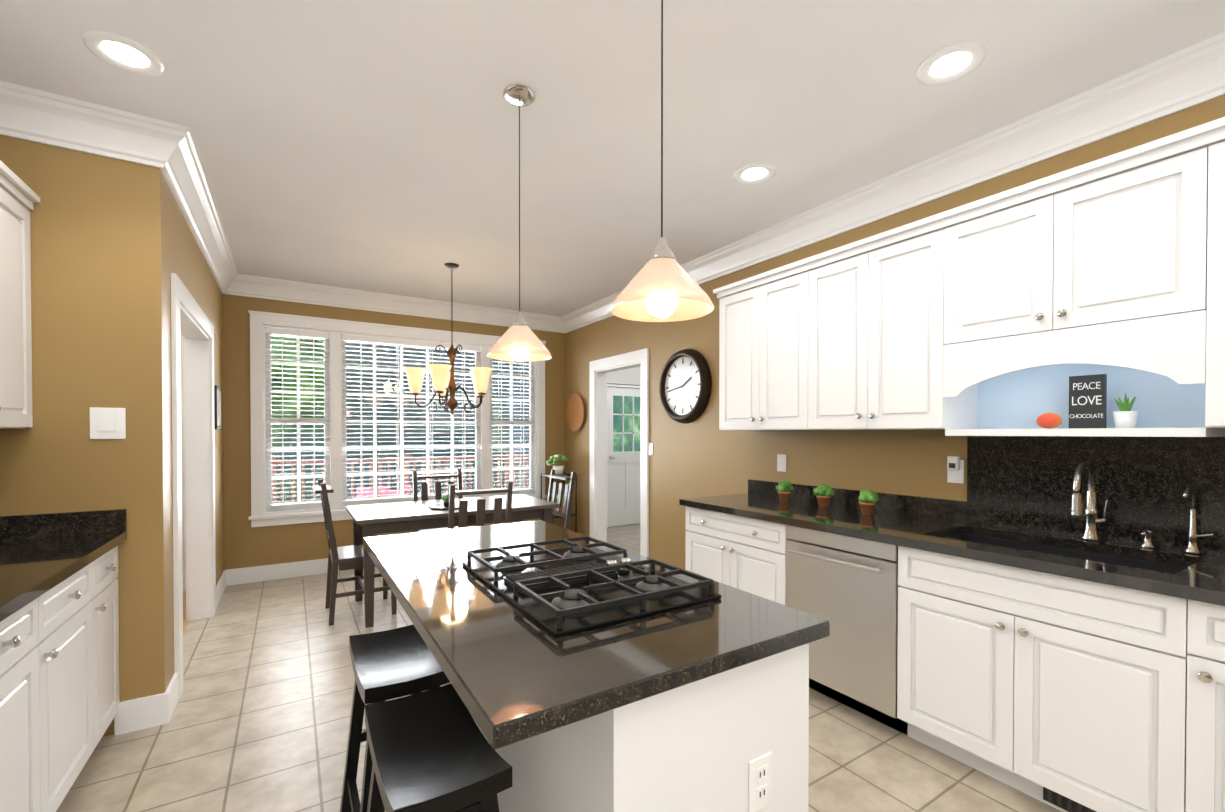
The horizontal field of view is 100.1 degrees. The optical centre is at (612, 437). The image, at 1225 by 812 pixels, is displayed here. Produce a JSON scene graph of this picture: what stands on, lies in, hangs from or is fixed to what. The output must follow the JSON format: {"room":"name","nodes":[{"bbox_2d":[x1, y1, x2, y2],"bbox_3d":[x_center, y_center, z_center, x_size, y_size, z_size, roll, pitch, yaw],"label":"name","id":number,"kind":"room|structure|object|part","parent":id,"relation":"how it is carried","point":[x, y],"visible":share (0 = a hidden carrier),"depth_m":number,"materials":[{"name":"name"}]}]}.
{"room":"kitchen","nodes":[
{"label":"kitchen","id":0,"kind":"room"},
{"bbox_2d":[0,135,169,736],"bbox_3d":[-2.493,-0.039,2.192,0.885,2.740,0.130,0,1,-32],"label":"wall","id":1,"kind":"structure","parent":0,"point":[98,281],"depth_m":2.27,"materials":[{"name":"brown paint"}]},
{"bbox_2d":[0,80,163,174],"bbox_3d":[-2.323,-1.326,2.146,0.600,0.165,0.126,0,1,-32],"label":"crown molding","id":2,"kind":"structure","parent":1,"relation":"attached to","point":[26,113],"depth_m":2.17,"materials":[{"name":"white wood"}]},
{"bbox_3d":[-2.242,-0.065,2.278,0.116,0.140,0.009,0,1,-32],"label":"light switch plate","id":3,"kind":"part","parent":1,"relation":"part of","materials":[{"name":"white plastic"}]},
{"bbox_2d":[166,181,223,680],"bbox_3d":[-2.845,-0.052,3.470,0.120,2.740,2.410,0,1,-32],"label":"wall","id":4,"kind":"structure","parent":0,"point":[186,263],"depth_m":3.05,"materials":[{"name":"brown paint"}]},
{"bbox_2d":[171,273,215,699],"bbox_3d":[-2.662,0.244,3.181,0.160,2.155,1.500,0,1,-32],"label":"trim","id":5,"kind":"structure","parent":4,"relation":"attached to","point":[191,323],"depth_m":3.69,"materials":[{"name":"white wood"}]},
{"bbox_2d":[148,117,239,295],"bbox_3d":[-2.639,-1.338,3.359,0.126,0.165,2.516,0,1,-32],"label":"crown molding","id":6,"kind":"structure","parent":4,"relation":"attached to","point":[173,146],"depth_m":2.77,"materials":[{"name":"white wood"}]},
{"bbox_2d":[214,385,220,429],"bbox_3d":[-3.160,-0.238,4.104,0.021,0.340,0.300,0,1,-32],"label":"framed picture","id":7,"kind":"object","parent":4,"relation":"attached to","point":[217,404],"visible":0.93,"depth_m":4.01,"materials":[{"name":"grey"}]},
{"bbox_2d":[216,570,227,608],"bbox_3d":[-3.205,1.241,4.184,0.016,0.140,0.760,0,1,-32],"label":"baseboard","id":8,"kind":"structure","parent":4,"relation":"attached to","point":[223,582],"depth_m":4.22,"materials":[{"name":"white wood"}]},
{"bbox_2d":[180,294,564,574],"bbox_3d":[-2.909,-0.066,4.925,5.420,2.740,0.120,0,1,-32],"label":"wall","id":9,"kind":"structure","parent":0,"point":[246,544],"depth_m":4.68,"materials":[{"name":"brown paint"}]},
{"bbox_2d":[183,574,185,590],"bbox_3d":[-4.358,1.244,3.946,1.950,0.140,0.016,0,1,-32],"label":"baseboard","id":10,"kind":"structure","parent":9,"relation":"attached to","point":[184,576],"depth_m":4.38,"materials":[{"name":"white wood"}]},
{"bbox_2d":[227,558,375,585],"bbox_3d":[-2.005,1.229,5.425,3.370,0.140,0.016,0,1,-32],"label":"baseboard","id":11,"kind":"structure","parent":9,"relation":"attached to","point":[236,576],"depth_m":4.73,"materials":[{"name":"white wood"}]},
{"bbox_2d":[221,274,559,331],"bbox_3d":[-2.037,-1.358,5.314,3.225,0.165,0.126,0,1,-32],"label":"crown molding","id":12,"kind":"structure","parent":9,"relation":"attached to","point":[250,286],"depth_m":5.14,"materials":[{"name":"white wood"}]},
{"bbox_2d":[248,310,547,526],"bbox_3d":[-2.061,-0.176,5.426,2.930,1.950,0.170,0,1,-32],"label":"window","id":13,"kind":"structure","parent":9,"relation":"in","point":[335,335],"depth_m":5.12,"materials":[{"name":"white wood"}]},
{"bbox_3d":[-2.081,-0.172,5.458,2.580,1.610,0.004,0,1,-32],"label":"glass","id":14,"kind":"part","parent":13,"relation":"part of","materials":[{"name":"clear glass"}]},
{"bbox_2d":[56,523,1061,811],"bbox_3d":[-0.077,1.357,2.650,8.020,0.060,8.270,0,1,-32],"label":"floor","id":15,"kind":"structure","parent":0,"point":[260,719],"depth_m":2.25,"materials":[{"name":"tile"}]},
{"bbox_2d":[0,509,126,811],"bbox_3d":[-1.356,0.845,0.387,0.638,1.010,4.168,0,1,-32],"label":"base cabinet","id":16,"kind":"object","parent":15,"relation":"on","point":[59,654],"depth_m":1.76,"materials":[{"name":"white wood"}]},
{"bbox_2d":[313,478,396,625],"bbox_3d":[-1.943,0.814,3.875,0.540,1.003,0.450,0,1,-32],"label":"chair","id":17,"kind":"object","parent":15,"relation":"on","point":[347,557],"visible":0.73,"depth_m":3.69,"materials":[{"name":"brown wood"}]},
{"bbox_2d":[340,624,449,811],"bbox_3d":[-0.702,1.016,1.669,0.306,0.648,0.446,0,1,-32],"label":"stool","id":18,"kind":"object","parent":15,"relation":"on","point":[394,663],"visible":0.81,"depth_m":1.67,"materials":[{"name":"black wood"}]},
{"bbox_2d":[412,469,462,532],"bbox_3d":[-1.542,0.806,4.676,0.450,1.003,0.540,0,1,-32],"label":"chair","id":19,"kind":"object","parent":15,"relation":"on","point":[424,490],"visible":0.1,"depth_m":4.78,"materials":[{"name":"brown wood"}]},
{"bbox_2d":[365,683,511,811],"bbox_3d":[-0.429,1.020,1.214,0.306,0.648,0.446,0,1,-32],"label":"stool","id":20,"kind":"object","parent":15,"relation":"on","point":[432,750],"visible":0.96,"depth_m":1.18,"materials":[{"name":"black wood"}]},
{"bbox_2d":[346,494,558,627],"bbox_3d":[-1.302,0.931,4.220,1.520,0.760,0.820,0,1,-32],"label":"dining table","id":21,"kind":"object","parent":15,"relation":"on","point":[370,520],"visible":0.79,"depth_m":3.90,"materials":[{"name":"brown wood"}]},
{"bbox_2d":[428,494,458,509],"bbox_3d":[-1.306,0.496,4.071,0.300,0.110,0.300,0,1,-32],"label":"centrepiece","id":22,"kind":"object","parent":21,"relation":"on","point":[445,504],"visible":0.54,"depth_m":4.04,"materials":[{"name":"white ceramic"}]},
{"bbox_2d":[448,481,512,528],"bbox_3d":[-1.033,0.815,3.791,0.450,1.003,0.540,0,1,-32],"label":"chair","id":23,"kind":"object","parent":15,"relation":"on","point":[480,515],"visible":0.15,"depth_m":3.61,"materials":[{"name":"brown wood"}]},
{"bbox_2d":[541,454,576,532],"bbox_3d":[-0.626,0.741,5.942,0.316,1.104,0.316,0,1,-32],"label":"plant stand","id":24,"kind":"object","parent":15,"relation":"on","point":[559,469],"visible":0.54,"depth_m":5.89,"materials":[{"name":"black wood"}]},
{"bbox_2d":[547,469,576,529],"bbox_3d":[-0.648,0.806,4.653,0.540,1.003,0.450,0,1,-32],"label":"chair","id":25,"kind":"object","parent":15,"relation":"on","point":[567,501],"visible":0.31,"depth_m":4.65,"materials":[{"name":"brown wood"}]},
{"bbox_2d":[441,648,808,811],"bbox_3d":[-0.180,0.900,1.753,0.579,0.872,1.594,0,1,-32],"label":"kitchen island","id":26,"kind":"object","parent":15,"relation":"on","point":[736,741],"depth_m":1.09,"materials":[{"name":"white wood"}]},
{"bbox_2d":[363,520,829,751],"bbox_3d":[-0.272,0.447,1.691,0.820,0.036,1.650,0,1,-32],"label":"island countertop","id":27,"kind":"structure","parent":26,"relation":"on","point":[518,684],"depth_m":1.09,"materials":[{"name":"black stone"}]},
{"bbox_2d":[459,534,726,639],"bbox_3d":[-0.106,0.403,1.541,0.490,0.049,0.720,0,1,-32],"label":"cooktop","id":28,"kind":"object","parent":27,"relation":"in","point":[565,585],"depth_m":1.42,"materials":[{"name":"black metal"}]},
{"bbox_2d":[679,436,1224,811],"bbox_3d":[1.703,0.664,2.030,0.694,1.338,3.700,0,1,-32],"label":"base cabinet","id":29,"kind":"object","parent":15,"relation":"on","point":[1041,618],"depth_m":1.99,"materials":[{"name":"white wood"}]},
{"bbox_2d":[776,480,793,501],"bbox_3d":[1.102,0.340,3.312,0.115,0.138,0.101,0,1,-32],"label":"potted plant","id":30,"kind":"object","parent":29,"relation":"on","point":[784,488],"visible":1,"depth_m":3.27,"materials":[{"name":"plant"}]},
{"bbox_2d":[813,483,833,506],"bbox_3d":[1.271,0.342,3.079,0.120,0.138,0.113,0,1,-32],"label":"potted plant","id":31,"kind":"object","parent":29,"relation":"on","point":[823,493],"visible":1,"depth_m":3.05,"materials":[{"name":"plant"}]},
{"bbox_2d":[786,525,907,734],"bbox_3d":[1.187,0.895,2.550,0.371,0.866,0.587,0,1,-32],"label":"dishwasher","id":32,"kind":"object","parent":29,"relation":"in","point":[852,582],"depth_m":2.41,"materials":[{"name":"silver metal"}]},
{"bbox_2d":[859,489,878,514],"bbox_3d":[1.388,0.345,2.783,0.118,0.138,0.105,0,1,-32],"label":"potted plant","id":33,"kind":"object","parent":29,"relation":"on","point":[868,499],"visible":1,"depth_m":2.76,"materials":[{"name":"plant"}]},
{"bbox_2d":[0,0,1224,316],"bbox_3d":[-0.077,-1.443,2.621,8.020,0.060,8.270,0,1,-32],"label":"ceiling","id":34,"kind":"structure","parent":0,"point":[394,146],"depth_m":2.17,"materials":[{"name":"white paint"}]},
{"bbox_2d":[82,30,165,75],"bbox_3d":[-1.781,-1.400,1.876,0.219,0.010,0.219,0,1,13],"label":"recessed light","id":35,"kind":"object","parent":34,"relation":"in","point":[118,51],"depth_m":1.86,"materials":[{"name":"white"}]},
{"bbox_2d":[403,263,492,414],"bbox_3d":[-1.344,-0.810,4.263,0.726,1.240,0.702,0,1,-32],"label":"chandelier","id":36,"kind":"object","parent":34,"relation":"hanging from","point":[443,382],"visible":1,"depth_m":4.13,"materials":[{"name":"brown metal"}]},
{"bbox_2d":[487,84,551,361],"bbox_3d":[-0.383,-0.862,2.110,0.264,1.091,0.264,0,1,-32],"label":"pendant light","id":37,"kind":"object","parent":34,"relation":"hanging from","point":[519,341],"visible":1,"depth_m":2.08,"materials":[{"name":"beige glass"}]},
{"bbox_3d":[-0.383,-0.395,2.115,0.264,0.125,0.264,0,1,-32],"label":"lamp shade","id":38,"kind":"part","parent":37,"relation":"part of","materials":[{"name":"white glass"}]},
{"bbox_3d":[-0.383,-0.385,2.115,0.082,0.136,0.082,0,1,-32],"label":"bulb","id":39,"kind":"part","parent":37,"relation":"part of","materials":[{"name":"white glass"}]},
{"bbox_2d":[610,0,713,321],"bbox_3d":[0.126,-0.854,1.308,0.264,1.091,0.264,0,1,-32],"label":"pendant light","id":40,"kind":"object","parent":34,"relation":"hanging from","point":[662,286],"visible":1,"depth_m":1.28,"materials":[{"name":"beige glass"}]},
{"bbox_3d":[0.126,-0.387,1.313,0.264,0.125,0.264,0,1,-32],"label":"lamp shade","id":41,"kind":"part","parent":40,"relation":"part of","materials":[{"name":"white glass"}]},
{"bbox_3d":[0.126,-0.377,1.313,0.082,0.136,0.082,0,1,-32],"label":"bulb","id":42,"kind":"part","parent":40,"relation":"part of","materials":[{"name":"white glass"}]},
{"bbox_2d":[733,163,775,183],"bbox_3d":[0.759,-1.408,2.739,0.219,0.010,0.219,0,1,13],"label":"recessed light","id":43,"kind":"object","parent":34,"relation":"in","point":[753,173],"depth_m":2.73,"materials":[{"name":"white"}]},
{"bbox_2d":[916,42,986,84],"bbox_3d":[1.270,-1.400,1.926,0.219,0.010,0.219,0,1,13],"label":"recessed light","id":44,"kind":"object","parent":34,"relation":"in","point":[956,58],"depth_m":1.92,"materials":[{"name":"white plastic"}]},
{"bbox_2d":[607,367,639,385],"bbox_3d":[0.161,-0.092,7.444,2.220,2.740,0.120,0,1,-32],"label":"wall","id":45,"kind":"structure","parent":0,"point":[630,376],"depth_m":7.37,"materials":[{"name":"white paint"}]},
{"bbox_2d":[607,384,639,527],"bbox_3d":[0.243,0.254,7.450,0.810,2.041,0.123,0,1,-32],"label":"door","id":46,"kind":"structure","parent":45,"relation":"in","point":[623,455],"depth_m":7.42,"materials":[{"name":"white wood"}]},
{"bbox_2d":[565,95,1224,569],"bbox_3d":[1.270,-0.052,3.481,0.120,2.740,8.270,0,1,-32],"label":"wall","id":47,"kind":"structure","parent":0,"point":[701,455],"depth_m":3.80,"materials":[{"name":"brown paint"}]},
{"bbox_2d":[566,393,583,431],"bbox_3d":[-0.433,-0.298,6.041,0.035,0.450,0.450,0,1,-32],"label":"wall art","id":48,"kind":"object","parent":47,"relation":"attached to","point":[574,412],"visible":1,"depth_m":6.06},
{"bbox_2d":[589,348,648,557],"bbox_3d":[0.102,0.224,5.343,0.160,2.150,1.100,0,1,-32],"label":"door frame","id":49,"kind":"structure","parent":47,"relation":"attached to","point":[599,369],"depth_m":5.67,"materials":[{"name":"white wood"}]},
{"bbox_2d":[648,443,652,454],"bbox_3d":[0.353,0.105,4.814,0.014,0.118,0.075,0,1,-32],"label":"light switch","id":50,"kind":"object","parent":47,"relation":"attached to","point":[650,448],"visible":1,"depth_m":4.81,"materials":[{"name":"white plastic"}]},
{"bbox_2d":[659,349,711,422],"bbox_3d":[0.598,-0.441,4.360,0.076,0.636,0.636,0,1,-32],"label":"wall clock","id":51,"kind":"object","parent":47,"relation":"attached to","point":[685,386],"visible":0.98,"depth_m":4.32,"materials":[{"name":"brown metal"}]},
{"bbox_2d":[717,265,796,429],"bbox_3d":[1.093,-0.525,3.314,0.348,0.950,0.777,0,1,-32],"label":"upper cabinet","id":52,"kind":"object","parent":47,"relation":"attached to","point":[758,317],"depth_m":3.24,"materials":[{"name":"white wood"}]},
{"bbox_2d":[777,454,785,471],"bbox_3d":[1.164,0.173,3.530,0.008,0.118,0.075,0,1,-32],"label":"electrical outlet","id":53,"kind":"object","parent":47,"relation":"attached to","point":[781,462],"visible":1,"depth_m":3.53,"materials":[{"name":"white plastic"}]},
{"bbox_2d":[558,32,1224,332],"bbox_3d":[1.333,-1.336,3.136,0.126,0.165,7.400,0,1,-32],"label":"crown molding","id":54,"kind":"structure","parent":47,"relation":"attached to","point":[1190,76],"depth_m":2.39,"materials":[{"name":"white wood"}]},
{"bbox_2d":[797,209,996,432],"bbox_3d":[1.461,-0.519,2.729,0.348,0.950,0.834,0,1,-32],"label":"upper cabinet","id":55,"kind":"object","parent":47,"relation":"attached to","point":[879,319],"depth_m":2.53,"materials":[{"name":"white wood"}]},
{"bbox_2d":[947,460,963,483],"bbox_3d":[1.744,0.170,2.607,0.008,0.118,0.075,0,1,-32],"label":"electrical outlet","id":56,"kind":"object","parent":47,"relation":"attached to","point":[955,476],"visible":0.73,"depth_m":2.60,"materials":[{"name":"white plastic"}]},
{"bbox_2d":[947,456,959,469],"bbox_3d":[1.728,0.127,2.596,0.034,0.070,0.050,0,1,-32],"label":"light","id":57,"kind":"object","parent":56,"relation":"attached to","point":[953,462],"visible":0.96,"depth_m":2.58,"materials":[{"name":"white plastic"}]},
{"bbox_2d":[961,125,1212,352],"bbox_3d":[1.863,-0.702,2.088,0.348,0.570,0.790,0,1,-32],"label":"upper cabinet","id":58,"kind":"object","parent":47,"relation":"attached to","point":[1087,299],"depth_m":1.89,"materials":[{"name":"white wood"}]},
{"bbox_2d":[1173,121,1224,432],"bbox_3d":[2.174,-0.507,1.594,0.348,0.950,0.493,0,1,-32],"label":"upper cabinet","id":59,"kind":"object","parent":47,"relation":"attached to","point":[1198,342],"depth_m":1.66,"materials":[{"name":"white wood"}]},
{"bbox_3d":[-1.461,-0.015,-0.171,0.120,2.740,4.990,0,1,-32],"label":"wall","id":60,"kind":"structure","parent":0,"visible":0},
{"bbox_2d":[0,168,35,428],"bbox_3d":[-2.460,-0.510,1.858,0.348,0.950,0.476,0,1,-32],"label":"upper cabinet","id":61,"kind":"object","parent":60,"relation":"attached to","point":[19,197],"depth_m":2.03,"materials":[{"name":"white wood"}]},
{"label":"outside","id":62,"kind":"structure","parent":0,"visible":0},
{"bbox_2d":[272,452,528,503],"bbox_3d":[-2.695,0.833,6.981,7.000,1.140,3.080,0,1,-32],"label":"deck","id":63,"kind":"object","parent":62,"point":[358,489],"depth_m":8.12,"materials":[{"name":"brown wood"}]},
{"bbox_2d":[271,334,639,503],"bbox_3d":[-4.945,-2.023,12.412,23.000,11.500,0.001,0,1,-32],"label":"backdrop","id":64,"kind":"structure","parent":62,"point":[413,431],"depth_m":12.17,"materials":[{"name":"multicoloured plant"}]}
]}

